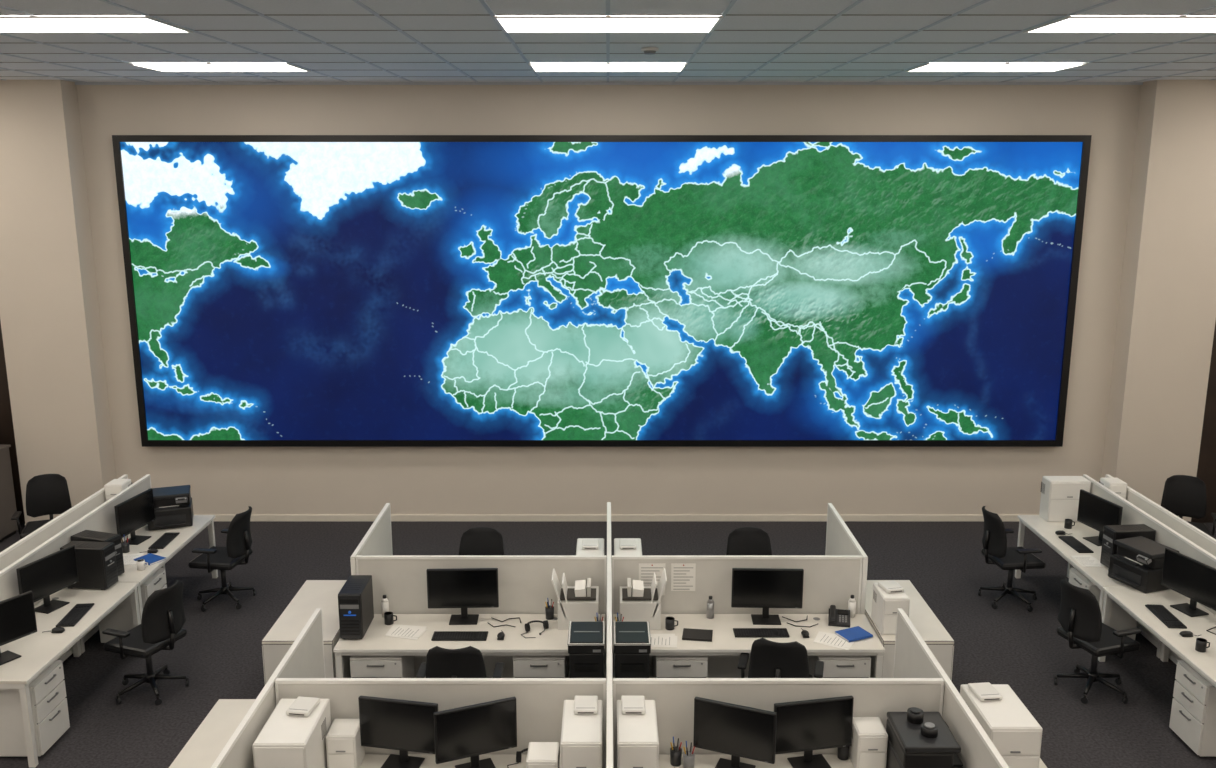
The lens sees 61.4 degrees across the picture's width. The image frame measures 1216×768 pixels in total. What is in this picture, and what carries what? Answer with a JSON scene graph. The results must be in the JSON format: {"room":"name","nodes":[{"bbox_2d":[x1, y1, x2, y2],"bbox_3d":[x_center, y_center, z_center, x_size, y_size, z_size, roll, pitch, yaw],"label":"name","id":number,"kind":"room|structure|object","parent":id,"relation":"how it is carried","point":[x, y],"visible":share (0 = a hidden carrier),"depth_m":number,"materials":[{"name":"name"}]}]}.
{"room":"control room","nodes":[
{"label":"control room","id":0,"kind":"room"},
{"bbox_2d":[0,521,1215,767],"bbox_3d":[0.000,3.405,5.952,18.800,0.100,15.260,0,12,0],"label":"floor","id":1,"kind":"structure","parent":0,"point":[220,652],"depth_m":10.20,"materials":[{"name":"carpet"}]},
{"bbox_2d":[0,445,17,541],"bbox_3d":[-8.020,1.370,12.637,1.140,1.150,0.520,0,12,0],"label":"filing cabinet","id":2,"kind":"object","parent":1,"relation":"on","point":[8,527],"visible":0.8,"depth_m":12.72,"materials":[{"name":"black metal"}]},
{"bbox_2d":[0,660,69,757],"bbox_3d":[-4.641,2.579,8.119,0.518,0.630,0.420,0,12,0],"label":"drawer pedestal","id":3,"kind":"object","parent":1,"relation":"on","point":[49,706],"visible":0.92,"depth_m":7.96,"materials":[{"name":"metal"}]},
{"bbox_2d":[11,474,71,538],"bbox_3d":[-6.428,1.616,11.750,0.660,1.030,0.660,-4,13,-20],"label":"office chair","id":4,"kind":"object","parent":1,"relation":"on","point":[46,494],"visible":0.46,"depth_m":11.89,"materials":[{"name":"fabric"}]},
{"bbox_2d":[0,80,115,523],"bbox_3d":[-6.900,-0.874,12.669,1.040,5.530,0.360,0,12,0],"label":"pilaster","id":5,"kind":"object","parent":1,"relation":"on","point":[50,314],"visible":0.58,"depth_m":12.48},
{"bbox_2d":[0,474,127,570],"bbox_3d":[-5.340,1.977,9.607,0.040,1.200,3.800,0,12,0],"label":"wall","id":6,"kind":"structure","parent":1,"relation":"on","point":[42,534],"depth_m":9.80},
{"bbox_2d":[0,582,139,767],"bbox_3d":[-4.724,2.402,8.720,0.682,0.731,1.890,0,12,0],"label":"office desk","id":7,"kind":"object","parent":1,"relation":"on","point":[39,650],"visible":0.88,"depth_m":8.42,"materials":[{"name":"laminate"}]},
{"bbox_2d":[0,591,36,664],"bbox_3d":[-4.777,1.937,7.995,0.190,0.475,0.600,7,14,29],"label":"computer monitor","id":8,"kind":"object","parent":7,"relation":"on","point":[17,613],"visible":1,"depth_m":8.09,"materials":[{"name":"black plastic"}]},
{"bbox_2d":[16,545,78,613],"bbox_3d":[-4.909,1.733,8.970,0.190,0.475,0.600,4,12,18],"label":"computer monitor","id":9,"kind":"object","parent":7,"relation":"on","point":[50,574],"visible":0.9,"depth_m":8.96,"materials":[{"name":"black plastic"}]},
{"bbox_2d":[56,603,93,626],"bbox_3d":[-4.600,1.991,8.844,0.150,0.022,0.450,-1,12,-6],"label":"keyboard","id":10,"kind":"object","parent":7,"relation":"on","point":[78,611],"visible":1,"depth_m":8.81,"materials":[{"name":"black plastic"}]},
{"bbox_2d":[60,541,117,589],"bbox_3d":[-4.777,1.672,9.441,0.426,0.402,0.190,1,12,6],"label":"computer tower","id":11,"kind":"object","parent":7,"relation":"on","point":[96,561],"visible":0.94,"depth_m":9.36,"materials":[{"name":"black plastic"}]},
{"bbox_2d":[0,474,151,662],"bbox_3d":[-5.090,1.977,9.607,0.040,1.200,3.800,0,12,0],"label":"wall","id":12,"kind":"structure","parent":1,"relation":"on","point":[102,518],"depth_m":9.78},
{"bbox_2d":[99,568,166,642],"bbox_3d":[-4.641,2.178,10.038,0.518,0.630,0.420,0,12,0],"label":"drawer pedestal","id":13,"kind":"object","parent":1,"relation":"on","point":[119,618],"visible":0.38,"depth_m":9.85,"materials":[{"name":"metal"}]},
{"bbox_2d":[102,580,188,704],"bbox_3d":[-4.008,2.205,8.932,0.660,1.030,0.660,4,13,20],"label":"office chair","id":14,"kind":"object","parent":1,"relation":"on","point":[163,619],"visible":1,"depth_m":8.78,"materials":[{"name":"fabric"}]},
{"bbox_2d":[80,515,217,653],"bbox_3d":[-4.724,2.013,10.580,0.682,0.731,1.890,0,12,0],"label":"office desk","id":15,"kind":"object","parent":1,"relation":"on","point":[200,522],"visible":0.4,"depth_m":10.55,"materials":[{"name":"laminate"}]},
{"bbox_2d":[71,530,124,574],"bbox_3d":[-4.827,1.619,9.695,0.426,0.402,0.190,4,12,18],"label":"computer tower","id":16,"kind":"object","parent":15,"relation":"on","point":[86,535],"visible":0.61,"depth_m":9.64,"materials":[{"name":"black plastic"}]},
{"bbox_2d":[114,488,154,544],"bbox_3d":[-4.900,1.394,10.592,0.190,0.475,0.600,2,12,10],"label":"computer monitor","id":17,"kind":"object","parent":15,"relation":"on","point":[138,511],"visible":0.91,"depth_m":10.57,"materials":[{"name":"black plastic"}]},
{"bbox_2d":[148,485,193,529],"bbox_3d":[-4.751,1.343,11.106,0.440,0.365,0.430,-4,13,-20],"label":"printer","id":18,"kind":"object","parent":15,"relation":"on","point":[173,505],"visible":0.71,"depth_m":10.99,"materials":[{"name":"black plastic"}]},
{"bbox_2d":[169,699,255,767],"bbox_3d":[-2.542,2.778,6.873,0.604,0.750,1.270,0,12,0],"label":"credenza","id":19,"kind":"object","parent":1,"relation":"on","point":[204,746],"visible":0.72,"depth_m":6.95,"materials":[{"name":"white laminate"}]},
{"bbox_2d":[188,506,255,611],"bbox_3d":[-4.057,1.812,10.816,0.660,1.030,0.660,2,12,8],"label":"office chair","id":20,"kind":"object","parent":1,"relation":"on","point":[238,549],"visible":1,"depth_m":10.68,"materials":[{"name":"fabric"}]},
{"bbox_2d":[210,503,392,767],"bbox_3d":[-2.195,2.285,8.022,0.040,1.245,4.770,0,12,0],"label":"wall","id":21,"kind":"structure","parent":1,"relation":"on","point":[305,658],"depth_m":7.19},
{"bbox_2d":[261,580,350,684],"bbox_3d":[-2.542,2.328,9.027,0.604,0.750,1.270,0,12,0],"label":"credenza","id":22,"kind":"object","parent":1,"relation":"on","point":[313,594],"visible":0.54,"depth_m":8.67,"materials":[{"name":"white laminate"}]},
{"bbox_2d":[350,656,414,677],"bbox_3d":[-1.880,2.483,8.580,0.420,0.630,0.518,0,12,0],"label":"drawer pedestal","id":23,"kind":"object","parent":1,"relation":"on","point":[360,666],"visible":0.3,"depth_m":8.30,"materials":[{"name":"metal"}]},
{"bbox_2d":[416,646,503,677],"bbox_3d":[-1.150,2.405,7.977,0.660,1.030,0.660,0,12,0],"label":"office chair","id":24,"kind":"object","parent":1,"relation":"on","point":[467,662],"visible":0.26,"depth_m":7.66,"materials":[{"name":"fabric"}]},
{"bbox_2d":[360,754,560,767],"bbox_3d":[-1.090,2.867,6.493,2.110,0.731,0.682,0,12,0],"label":"office desk","id":25,"kind":"object","parent":1,"relation":"on","point":[370,760],"visible":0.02,"depth_m":6.67,"materials":[{"name":"laminate"}]},
{"bbox_2d":[252,699,330,767],"bbox_3d":[-1.960,2.296,6.399,0.322,0.424,0.562,0,12,0],"label":"base cabinet","id":26,"kind":"object","parent":25,"relation":"on","point":[285,741],"visible":0.95,"depth_m":6.23,"materials":[{"name":"white laminate"}]},
{"bbox_2d":[286,696,319,715],"bbox_3d":[-1.930,2.042,6.484,0.150,0.034,0.192,2,12,8],"label":"router","id":27,"kind":"object","parent":26,"relation":"on","point":[302,706],"visible":1,"depth_m":6.45,"materials":[{"name":"white plastic"}]},
{"bbox_2d":[326,719,364,767],"bbox_3d":[-1.690,2.332,6.594,0.192,0.274,0.240,0,12,0],"label":"base cabinet","id":28,"kind":"object","parent":25,"relation":"on","point":[344,749],"visible":0.9,"depth_m":6.49,"materials":[{"name":"white laminate"}]},
{"bbox_2d":[358,696,437,767],"bbox_3d":[-1.331,2.236,6.576,0.530,0.470,0.190,2,12,11],"label":"computer monitor","id":29,"kind":"object","parent":25,"relation":"on","point":[404,726],"visible":0.94,"depth_m":6.53,"materials":[{"name":"black plastic"}]},
{"bbox_2d":[434,697,516,767],"bbox_3d":[-0.843,2.248,6.516,0.530,0.470,0.190,-5,13,-22],"label":"computer monitor","id":30,"kind":"object","parent":25,"relation":"on","point":[472,731],"visible":1,"depth_m":6.47,"materials":[{"name":"black plastic"}]},
{"bbox_2d":[526,742,559,767],"bbox_3d":[-0.400,2.389,6.320,0.192,0.274,0.240,0,12,0],"label":"base cabinet","id":31,"kind":"object","parent":25,"relation":"on","point":[540,754],"visible":1,"depth_m":6.25,"materials":[{"name":"white laminate"}]},
{"bbox_2d":[560,700,602,767],"bbox_3d":[-0.160,2.296,6.399,0.252,0.424,0.532,0,12,0],"label":"base cabinet","id":32,"kind":"object","parent":25,"relation":"on","point":[581,744],"visible":0.98,"depth_m":6.16,"materials":[{"name":"white laminate"}]},
{"bbox_2d":[574,696,597,713],"bbox_3d":[-0.140,2.038,6.503,0.150,0.034,0.192,0,12,0],"label":"router","id":33,"kind":"object","parent":32,"relation":"on","point":[582,704],"visible":1,"depth_m":6.47,"materials":[{"name":"white plastic"}]},
{"bbox_2d":[333,614,604,677],"bbox_3d":[-1.115,2.421,8.631,2.185,0.731,0.672,0,12,0],"label":"office desk","id":34,"kind":"object","parent":1,"relation":"on","point":[553,641],"visible":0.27,"depth_m":8.42,"materials":[{"name":"laminate"}]},
{"bbox_2d":[338,575,373,638],"bbox_3d":[-2.100,1.861,8.538,0.190,0.402,0.426,0,12,0],"label":"computer tower","id":35,"kind":"object","parent":34,"relation":"on","point":[355,598],"visible":1,"depth_m":8.36,"materials":[{"name":"black plastic"}]},
{"bbox_2d":[385,624,426,639],"bbox_3d":[-1.685,2.062,8.543,0.313,0.006,0.247,3,12,15],"label":"documents","id":36,"kind":"object","parent":34,"relation":"on","point":[398,631],"visible":1,"depth_m":8.53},
{"bbox_2d":[431,631,487,640],"bbox_3d":[-1.220,2.075,8.443,0.450,0.022,0.150,0,12,0],"label":"keyboard","id":37,"kind":"object","parent":34,"relation":"on","point":[438,635],"visible":1,"depth_m":8.42,"materials":[{"name":"black plastic"}]},
{"bbox_2d":[426,568,498,624],"bbox_3d":[-1.231,1.788,8.710,0.600,0.475,0.190,0,12,-2],"label":"computer monitor","id":38,"kind":"object","parent":34,"relation":"on","point":[463,588],"visible":1,"depth_m":8.66,"materials":[{"name":"black plastic"}]},
{"bbox_2d":[551,569,598,629],"bbox_3d":[-0.275,1.815,8.654,0.389,0.443,0.260,0,12,0],"label":"magazine file","id":39,"kind":"object","parent":34,"relation":"on","point":[579,602],"visible":0.98,"depth_m":8.55,"materials":[{"name":"white plastic"}]},
{"bbox_2d":[459,527,503,554],"bbox_3d":[-1.258,1.990,9.960,0.660,1.030,0.660,1,12,4],"label":"office chair","id":40,"kind":"object","parent":1,"relation":"on","point":[476,540],"visible":0.22,"depth_m":10.12,"materials":[{"name":"fabric"}]},
{"bbox_2d":[513,656,567,677],"bbox_3d":[-0.560,2.483,8.580,0.420,0.630,0.518,0,12,0],"label":"drawer pedestal","id":41,"kind":"object","parent":1,"relation":"on","point":[523,666],"visible":0.33,"depth_m":8.30,"materials":[{"name":"metal"}]},
{"bbox_2d":[567,621,604,677],"bbox_3d":[-0.165,2.408,8.050,0.284,0.994,0.408,0,12,0],"label":"paper shredder","id":42,"kind":"object","parent":1,"relation":"on","point":[586,639],"visible":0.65,"depth_m":7.80,"materials":[{"name":"black plastic"}]},
{"bbox_2d":[275,678,943,767],"bbox_3d":[0.010,2.538,6.813,4.360,1.245,0.040,0,12,0],"label":"wall","id":43,"kind":"structure","parent":1,"relation":"on","point":[673,697],"depth_m":6.69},
{"bbox_2d":[356,555,862,677],"bbox_3d":[0.010,2.092,8.947,4.360,1.245,0.040,0,12,0],"label":"wall","id":44,"kind":"structure","parent":1,"relation":"on","point":[525,584],"depth_m":8.85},
{"bbox_2d":[639,564,665,594],"bbox_3d":[0.380,1.689,8.837,0.230,0.290,0.009,0,12,0],"label":"notice","id":45,"kind":"object","parent":44,"relation":"attached to","point":[646,571],"visible":0.66,"depth_m":8.82,"materials":[{"name":"paper"}]},
{"bbox_2d":[671,564,695,590],"bbox_3d":[0.650,1.669,8.832,0.210,0.250,0.009,0,12,0],"label":"notice","id":46,"kind":"object","parent":44,"relation":"attached to","point":[683,576],"visible":1,"depth_m":8.84,"materials":[{"name":"paper"}]},
{"bbox_2d":[606,502,612,767],"bbox_3d":[0.010,2.282,8.037,0.040,1.245,4.800,0,12,0],"label":"wall","id":47,"kind":"structure","parent":1,"relation":"on","point":[609,671],"depth_m":6.94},
{"bbox_2d":[613,621,650,677],"bbox_3d":[0.185,2.408,8.050,0.284,0.994,0.408,0,12,0],"label":"paper shredder","id":48,"kind":"object","parent":1,"relation":"on","point":[632,639],"visible":0.56,"depth_m":7.80,"materials":[{"name":"black plastic"}]},
{"bbox_2d":[653,656,707,677],"bbox_3d":[0.600,2.483,8.580,0.420,0.630,0.518,0,12,0],"label":"drawer pedestal","id":49,"kind":"object","parent":1,"relation":"on","point":[663,666],"visible":0.31,"depth_m":8.30,"materials":[{"name":"metal"}]},
{"bbox_2d":[616,754,853,767],"bbox_3d":[1.110,2.867,6.493,2.110,0.731,0.682,0,12,0],"label":"office desk","id":50,"kind":"object","parent":1,"relation":"on","point":[701,760],"visible":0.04,"depth_m":6.67,"materials":[{"name":"laminate"}]},
{"bbox_2d":[616,700,658,767],"bbox_3d":[0.180,2.296,6.399,0.252,0.424,0.532,0,12,0],"label":"base cabinet","id":51,"kind":"object","parent":50,"relation":"on","point":[637,740],"visible":0.96,"depth_m":6.16,"materials":[{"name":"white laminate"}]},
{"bbox_2d":[621,696,644,713],"bbox_3d":[0.160,2.038,6.503,0.150,0.034,0.192,0,12,0],"label":"router","id":52,"kind":"object","parent":51,"relation":"on","point":[629,704],"visible":1,"depth_m":6.48,"materials":[{"name":"white plastic"}]},
{"bbox_2d":[693,697,776,767],"bbox_3d":[0.807,2.248,6.516,0.530,0.470,0.190,5,13,22],"label":"computer monitor","id":53,"kind":"object","parent":50,"relation":"on","point":[737,731],"visible":1,"depth_m":6.47,"materials":[{"name":"black plastic"}]},
{"bbox_2d":[774,696,853,767],"bbox_3d":[1.306,2.236,6.576,0.530,0.470,0.190,-2,12,-11],"label":"computer monitor","id":54,"kind":"object","parent":50,"relation":"on","point":[807,726],"visible":0.94,"depth_m":6.53,"materials":[{"name":"black plastic"}]},
{"bbox_2d":[849,717,887,767],"bbox_3d":[1.680,2.328,6.614,0.192,0.274,0.240,0,12,0],"label":"base cabinet","id":55,"kind":"object","parent":50,"relation":"on","point":[868,748],"visible":0.84,"depth_m":6.51,"materials":[{"name":"white laminate"}]},
{"bbox_2d":[886,712,962,767],"bbox_3d":[1.995,2.324,6.411,0.430,0.365,0.440,0,12,0],"label":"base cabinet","id":56,"kind":"object","parent":50,"relation":"on","point":[907,747],"visible":0.84,"depth_m":6.26,"materials":[{"name":"black plastic"}]},
{"bbox_2d":[613,614,884,677],"bbox_3d":[1.135,2.421,8.631,2.185,0.731,0.672,0,12,0],"label":"office desk","id":57,"kind":"object","parent":1,"relation":"on","point":[724,644],"visible":0.52,"depth_m":8.49,"materials":[{"name":"laminate"}]},
{"bbox_2d":[620,568,666,629],"bbox_3d":[0.295,1.815,8.654,0.389,0.443,0.260,0,12,0],"label":"magazine file","id":58,"kind":"object","parent":57,"relation":"on","point":[638,602],"visible":0.98,"depth_m":8.55,"materials":[{"name":"white plastic"}]},
{"bbox_2d":[650,634,676,647],"bbox_3d":[0.412,2.095,8.385,0.313,0.006,0.247,1,12,5],"label":"documents","id":59,"kind":"object","parent":57,"relation":"on","point":[657,640],"visible":0.78,"depth_m":8.37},
{"bbox_2d":[682,628,712,641],"bbox_3d":[0.740,2.073,8.462,0.244,0.017,0.187,2,12,8],"label":"notebook","id":60,"kind":"object","parent":57,"relation":"on","point":[688,634],"visible":1,"depth_m":8.45,"materials":[{"name":"paper"}]},
{"bbox_2d":[733,628,789,637],"bbox_3d":[1.270,2.062,8.501,0.450,0.022,0.150,0,12,0],"label":"keyboard","id":61,"kind":"object","parent":57,"relation":"on","point":[738,632],"visible":1,"depth_m":8.47,"materials":[{"name":"black plastic"}]},
{"bbox_2d":[731,568,803,624],"bbox_3d":[1.351,1.788,8.710,0.600,0.475,0.190,0,12,2],"label":"computer monitor","id":62,"kind":"object","parent":57,"relation":"on","point":[764,588],"visible":1,"depth_m":8.66,"materials":[{"name":"black plastic"}]},
{"bbox_2d":[813,631,854,649],"bbox_3d":[1.851,2.095,8.386,0.313,0.006,0.247,7,14,29],"label":"documents","id":63,"kind":"object","parent":57,"relation":"on","point":[829,639],"visible":1,"depth_m":8.35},
{"bbox_2d":[828,605,849,627],"bbox_3d":[1.970,1.973,8.718,0.180,0.109,0.210,2,12,12],"label":"desk telephone","id":64,"kind":"object","parent":57,"relation":"on","point":[836,617],"visible":1,"depth_m":8.69,"materials":[{"name":"grey plastic"}]},
{"bbox_2d":[835,626,872,641],"bbox_3d":[2.030,2.066,8.461,0.244,0.017,0.187,-5,13,-24],"label":"notebook","id":65,"kind":"object","parent":57,"relation":"on","point":[856,633],"visible":1,"depth_m":8.43,"materials":[{"name":"paper"}]},
{"bbox_2d":[726,527,771,554],"bbox_3d":[1.399,1.990,9.960,0.660,1.030,0.660,-1,12,-3],"label":"office chair","id":66,"kind":"object","parent":1,"relation":"on","point":[742,540],"visible":0.22,"depth_m":10.12,"materials":[{"name":"fabric"}]},
{"bbox_2d":[737,638,823,677],"bbox_3d":[1.354,2.384,8.076,0.660,1.030,0.660,3,12,14],"label":"office chair","id":67,"kind":"object","parent":1,"relation":"on","point":[768,659],"visible":0.44,"depth_m":7.77,"materials":[{"name":"fabric"}]},
{"bbox_2d":[808,656,870,677],"bbox_3d":[1.920,2.483,8.580,0.420,0.630,0.518,0,12,0],"label":"drawer pedestal","id":68,"kind":"object","parent":1,"relation":"on","point":[834,666],"visible":0.28,"depth_m":8.30,"materials":[{"name":"metal"}]},
{"bbox_2d":[865,580,954,680],"bbox_3d":[2.542,2.328,9.027,0.604,0.750,1.270,0,12,0],"label":"credenza","id":69,"kind":"object","parent":1,"relation":"on","point":[939,641],"visible":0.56,"depth_m":8.52,"materials":[{"name":"white laminate"}]},
{"bbox_2d":[871,583,909,634],"bbox_3d":[2.360,1.876,8.559,0.222,0.324,0.352,0,12,0],"label":"printer","id":70,"kind":"object","parent":69,"relation":"on","point":[885,605],"visible":0.87,"depth_m":8.41,"materials":[{"name":"plastic"}]},
{"bbox_2d":[825,503,1008,767],"bbox_3d":[2.215,2.285,8.022,0.040,1.245,4.770,0,12,0],"label":"wall","id":71,"kind":"structure","parent":1,"relation":"on","point":[913,658],"depth_m":7.14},
{"bbox_2d":[978,506,1045,611],"bbox_3d":[4.247,1.811,10.817,0.660,1.030,0.660,-1,12,-6],"label":"office chair","id":72,"kind":"object","parent":1,"relation":"on","point":[995,549],"visible":1,"depth_m":10.68,"materials":[{"name":"fabric"}]},
{"bbox_2d":[1039,758,1046,767],"bbox_3d":[2.542,2.778,6.873,0.604,0.750,1.270,0,12,0],"label":"credenza","id":73,"kind":"object","parent":1,"relation":"on","point":[1041,763],"visible":0.02,"depth_m":6.60,"materials":[{"name":"white laminate"}]},
{"bbox_2d":[960,684,1042,767],"bbox_3d":[2.490,2.246,6.542,0.322,0.424,0.562,0,12,0],"label":"base cabinet","id":74,"kind":"object","parent":73,"relation":"on","point":[1013,730],"visible":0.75,"depth_m":6.28,"materials":[{"name":"white laminate"}]},
{"bbox_2d":[968,682,1002,700],"bbox_3d":[2.440,1.992,6.626,0.150,0.034,0.192,-1,12,-6],"label":"router","id":75,"kind":"object","parent":74,"relation":"on","point":[985,691],"visible":1,"depth_m":6.60,"materials":[{"name":"white plastic"}]},
{"bbox_2d":[1015,515,1161,657],"bbox_3d":[4.914,2.024,10.531,0.682,0.731,1.990,0,12,0],"label":"office desk","id":76,"kind":"object","parent":1,"relation":"on","point":[1045,530],"visible":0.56,"depth_m":10.65,"materials":[{"name":"laminate"}]},
{"bbox_2d":[1039,476,1090,521],"bbox_3d":[5.020,1.262,11.254,0.442,0.464,0.240,0,12,0],"label":"printer","id":77,"kind":"object","parent":76,"relation":"on","point":[1059,501],"visible":0.8,"depth_m":11.15,"materials":[{"name":"plastic"}]},
{"bbox_2d":[1077,489,1122,545],"bbox_3d":[5.079,1.400,10.564,0.190,0.475,0.600,-3,12,-14],"label":"computer monitor","id":78,"kind":"object","parent":76,"relation":"on","point":[1096,512],"visible":0.83,"depth_m":10.57,"materials":[{"name":"black plastic"}]},
{"bbox_2d":[1100,524,1155,567],"bbox_3d":[5.017,1.578,9.891,0.426,0.402,0.190,-1,12,-6],"label":"computer tower","id":79,"kind":"object","parent":76,"relation":"on","point":[1111,533],"visible":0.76,"depth_m":9.81,"materials":[{"name":"black plastic"}]},
{"bbox_2d":[1108,536,1178,592],"bbox_3d":[4.957,1.676,9.515,0.430,0.365,0.440,-4,13,-20],"label":"printer","id":80,"kind":"object","parent":76,"relation":"on","point":[1138,561],"visible":0.85,"depth_m":9.41,"materials":[{"name":"black plastic"}]},
{"bbox_2d":[1054,579,1141,703],"bbox_3d":[4.258,2.201,8.952,0.660,1.030,0.660,-4,12,-18],"label":"office chair","id":81,"kind":"object","parent":1,"relation":"on","point":[1079,616],"visible":1,"depth_m":8.80,"materials":[{"name":"fabric"}]},
{"bbox_2d":[1069,568,1136,639],"bbox_3d":[4.831,2.178,10.038,0.518,0.630,0.420,0,12,0],"label":"drawer pedestal","id":82,"kind":"object","parent":1,"relation":"on","point":[1120,619],"visible":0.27,"depth_m":9.85,"materials":[{"name":"metal"}]},
{"bbox_2d":[1074,474,1215,664],"bbox_3d":[5.280,1.998,9.509,0.040,1.200,4.000,0,12,0],"label":"wall","id":83,"kind":"structure","parent":1,"relation":"on","point":[1131,514],"depth_m":9.84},
{"bbox_2d":[1098,587,1215,687],"bbox_3d":[4.914,2.433,8.574,0.682,0.731,1.990,0,12,0],"label":"office desk","id":84,"kind":"object","parent":1,"relation":"on","point":[1133,601],"visible":0.79,"depth_m":8.77,"materials":[{"name":"laminate"}]},
{"bbox_2d":[1145,604,1186,628],"bbox_3d":[4.800,1.997,8.815,0.150,0.022,0.450,1,12,4],"label":"keyboard","id":85,"kind":"object","parent":84,"relation":"on","point":[1163,614],"visible":1,"depth_m":8.78,"materials":[{"name":"black plastic"}]},
{"bbox_2d":[1161,548,1215,616],"bbox_3d":[5.079,1.748,8.901,0.190,0.475,0.600,-3,12,-16],"label":"computer monitor","id":86,"kind":"object","parent":84,"relation":"on","point":[1189,577],"visible":1,"depth_m":8.89,"materials":[{"name":"black plastic"}]},
{"bbox_2d":[1101,80,1215,521],"bbox_3d":[6.910,-0.874,12.669,1.020,5.530,0.360,0,12,0],"label":"pilaster","id":87,"kind":"object","parent":1,"relation":"on","point":[1166,319],"visible":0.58,"depth_m":12.47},
{"bbox_2d":[1105,474,1215,556],"bbox_3d":[5.530,1.998,9.509,0.040,1.200,4.000,0,12,0],"label":"wall","id":88,"kind":"structure","parent":1,"relation":"on","point":[1208,543],"depth_m":10.01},
{"bbox_2d":[1161,475,1215,536],"bbox_3d":[6.588,1.627,11.701,0.660,1.030,0.660,4,13,20],"label":"office chair","id":89,"kind":"object","parent":1,"relation":"on","point":[1183,495],"visible":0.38,"depth_m":11.85,"materials":[{"name":"fabric"}]},
{"bbox_2d":[1169,660,1215,757],"bbox_3d":[4.831,2.579,8.119,0.518,0.630,0.420,0,12,0],"label":"drawer pedestal","id":90,"kind":"object","parent":1,"relation":"on","point":[1193,710],"visible":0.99,"depth_m":8.02,"materials":[{"name":"metal"}]},
{"bbox_3d":[-5.215,2.085,9.630,0.200,0.980,3.740,0,12,0],"label":"shelf","id":91,"kind":"object","parent":1,"relation":"on","visible":0},
{"bbox_2d":[104,479,131,500],"bbox_3d":[-5.215,1.173,10.919,0.192,0.274,0.240,0,12,0],"label":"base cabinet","id":92,"kind":"object","parent":91,"relation":"on","point":[115,486],"visible":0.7,"depth_m":10.80,"materials":[{"name":"white plastic"}]},
{"bbox_3d":[5.405,2.105,9.532,0.200,0.980,3.940,0,12,0],"label":"shelf","id":93,"kind":"object","parent":1,"relation":"on","visible":0},
{"bbox_2d":[1099,478,1126,498],"bbox_3d":[5.405,1.163,10.967,0.192,0.274,0.240,0,12,0],"label":"printer","id":94,"kind":"object","parent":93,"relation":"on","point":[1116,485],"visible":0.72,"depth_m":10.85,"materials":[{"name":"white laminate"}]},
{"bbox_3d":[1.110,2.268,9.363,2.110,0.731,0.682,0,12,0],"label":"office desk","id":95,"kind":"object","parent":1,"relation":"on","visible":0},
{"bbox_2d":[614,538,641,554],"bbox_3d":[0.180,1.689,9.308,0.252,0.424,0.532,0,12,0],"label":"base cabinet","id":96,"kind":"object","parent":95,"relation":"on","point":[617,551],"visible":0.25,"depth_m":9.22,"materials":[{"name":"white laminate"}]},
{"bbox_2d":[0,0,1215,81],"bbox_3d":[0.000,-2.106,4.801,18.800,0.100,15.260,0,12,0],"label":"ceiling","id":97,"kind":"structure","parent":0,"point":[260,41],"depth_m":8.65,"materials":[{"name":"tile"}]},
{"bbox_2d":[0,0,1215,84],"bbox_3d":[0.000,-2.043,4.814,18.800,0.030,15.260,0,12,0],"label":"grid","id":98,"kind":"object","parent":97,"relation":"attached to","point":[358,2],"depth_m":9.33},
{"bbox_2d":[0,16,192,32],"bbox_3d":[-3.900,-2.567,7.320,1.560,0.012,0.780,0,12,0],"label":"ceiling light panel","id":99,"kind":"object","parent":98,"relation":"in","point":[8,24],"depth_m":7.33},
{"bbox_2d":[128,63,310,71],"bbox_3d":[-3.900,-3.205,10.374,1.560,0.012,0.780,0,12,0],"label":"ceiling light panel","id":100,"kind":"object","parent":98,"relation":"in","point":[163,67],"depth_m":10.33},
{"bbox_2d":[528,63,687,71],"bbox_3d":[0.000,-3.205,10.374,1.560,0.012,0.780,0,12,0],"label":"ceiling light panel","id":101,"kind":"object","parent":98,"relation":"in","point":[536,67],"depth_m":10.33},
{"bbox_2d":[493,16,722,32],"bbox_3d":[0.000,-2.567,7.320,1.560,0.012,0.780,0,12,0],"label":"ceiling light panel","id":102,"kind":"object","parent":98,"relation":"in","point":[508,24],"depth_m":7.28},
{"bbox_2d":[905,63,1087,71],"bbox_3d":[3.900,-3.205,10.374,1.560,0.012,0.780,0,12,0],"label":"ceiling light panel","id":103,"kind":"object","parent":98,"relation":"in","point":[928,67],"depth_m":10.33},
{"bbox_2d":[1023,16,1215,32],"bbox_3d":[3.900,-2.567,7.320,1.560,0.012,0.780,0,12,0],"label":"ceiling light panel","id":104,"kind":"object","parent":98,"relation":"in","point":[1069,24],"depth_m":7.33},
{"bbox_2d":[76,85,1140,514],"bbox_3d":[0.000,-0.926,12.919,19.000,5.730,0.150,0,12,0],"label":"wall","id":105,"kind":"structure","parent":0,"point":[222,480],"depth_m":12.84,"materials":[{"name":"paint"}]},
{"bbox_2d":[0,321,24,522],"bbox_3d":[-8.400,0.437,13.068,1.940,2.800,0.115,0,12,0],"label":"door","id":106,"kind":"structure","parent":105,"relation":"in","point":[7,437],"depth_m":13.07,"materials":[{"name":"brown wood"}]},
{"bbox_2d":[112,135,1091,446],"bbox_3d":[-0.075,-1.105,12.736,11.750,3.865,0.125,0,12,0],"label":"wall display","id":107,"kind":"object","parent":105,"relation":"attached to","point":[283,290],"visible":1,"depth_m":12.68,"materials":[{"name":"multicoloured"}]},
{"bbox_2d":[214,515,1018,520],"bbox_3d":[0.010,1.753,13.393,12.780,0.090,0.018,0,12,0],"label":"baseboard","id":108,"kind":"structure","parent":105,"relation":"attached to","point":[217,517],"depth_m":13.38,"materials":[{"name":"paint"}]},
{"bbox_2d":[1191,321,1215,522],"bbox_3d":[8.400,0.437,13.068,1.940,2.800,0.115,0,12,0],"label":"door","id":109,"kind":"structure","parent":105,"relation":"in","point":[1206,470],"depth_m":13.12,"materials":[{"name":"brown wood"}]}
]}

